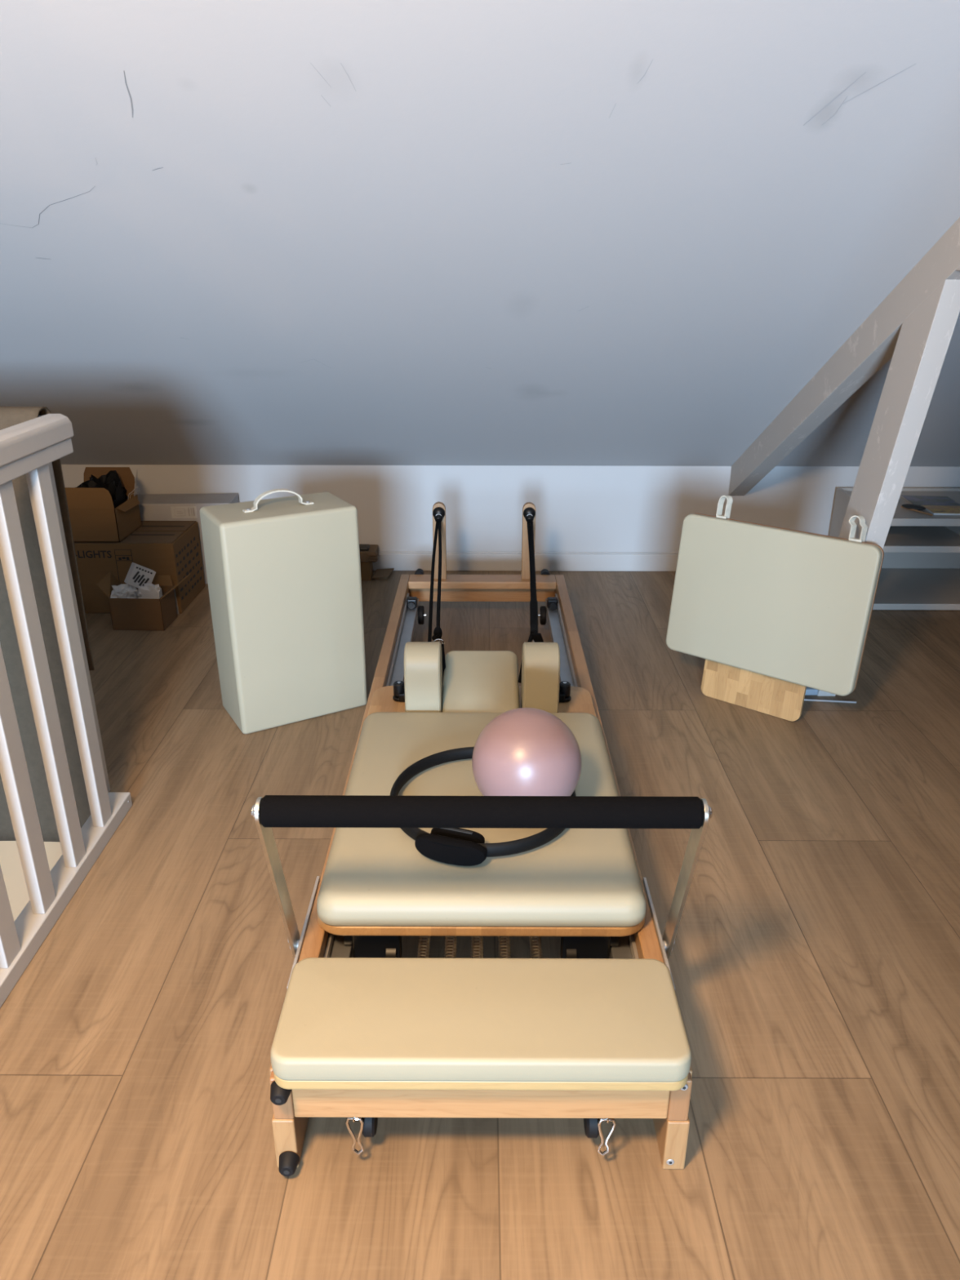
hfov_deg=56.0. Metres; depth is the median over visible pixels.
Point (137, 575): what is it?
product box
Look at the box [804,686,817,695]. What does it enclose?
metal fitting
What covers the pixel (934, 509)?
magazine
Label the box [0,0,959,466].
ceiling
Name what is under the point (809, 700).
rod
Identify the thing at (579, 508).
wall
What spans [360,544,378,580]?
carton
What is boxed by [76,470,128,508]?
wrapping
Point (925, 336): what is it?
wooden post
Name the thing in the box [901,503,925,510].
case
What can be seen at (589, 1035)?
pilates reformer
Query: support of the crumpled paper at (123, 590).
in the carton at (126, 614)
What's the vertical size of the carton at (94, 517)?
0.267 m
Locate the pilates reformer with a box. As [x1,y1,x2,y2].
[250,502,712,1176]
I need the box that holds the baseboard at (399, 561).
[372,551,678,571]
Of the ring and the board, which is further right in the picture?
the board
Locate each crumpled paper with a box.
[110,583,138,598]
[137,583,162,599]
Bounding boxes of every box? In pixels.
[124,562,155,587]
[137,493,239,584]
[200,488,367,733]
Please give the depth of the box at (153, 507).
4.31 m
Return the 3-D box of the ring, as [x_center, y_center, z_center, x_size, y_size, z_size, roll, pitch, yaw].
[0.007,0.355,2.069,0.427,0.054,0.428,-11,25,-24]
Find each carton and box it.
[65,466,142,542]
[74,520,204,613]
[96,571,190,631]
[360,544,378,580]
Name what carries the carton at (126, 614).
on the floor
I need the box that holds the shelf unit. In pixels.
[829,487,959,609]
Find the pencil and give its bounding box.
[901,506,933,515]
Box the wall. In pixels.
[61,464,959,552]
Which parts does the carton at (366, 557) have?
lid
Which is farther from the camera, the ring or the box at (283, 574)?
the box at (283, 574)
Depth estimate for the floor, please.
1.91 m
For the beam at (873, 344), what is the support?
attached to the wall
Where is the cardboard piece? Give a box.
[372,568,394,580]
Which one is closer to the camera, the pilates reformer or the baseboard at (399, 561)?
the pilates reformer
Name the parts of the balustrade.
handrail, rail, post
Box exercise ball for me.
[471,707,581,795]
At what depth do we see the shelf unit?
4.27 m
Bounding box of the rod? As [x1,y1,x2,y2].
[804,698,856,702]
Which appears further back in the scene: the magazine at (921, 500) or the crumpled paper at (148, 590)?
the magazine at (921, 500)
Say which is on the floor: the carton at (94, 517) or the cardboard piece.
the cardboard piece
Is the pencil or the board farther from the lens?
the pencil
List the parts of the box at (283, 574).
handle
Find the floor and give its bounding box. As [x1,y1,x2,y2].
[0,570,959,1279]
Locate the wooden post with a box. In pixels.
[817,279,959,696]
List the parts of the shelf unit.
panel, panel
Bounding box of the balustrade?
[0,413,132,1007]
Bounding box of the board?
[666,495,884,721]
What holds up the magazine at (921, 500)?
on the shelf unit
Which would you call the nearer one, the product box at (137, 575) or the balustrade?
the balustrade
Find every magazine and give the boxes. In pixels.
[901,495,959,506]
[922,505,959,515]
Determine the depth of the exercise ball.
1.93 m
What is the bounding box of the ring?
[390,746,575,866]

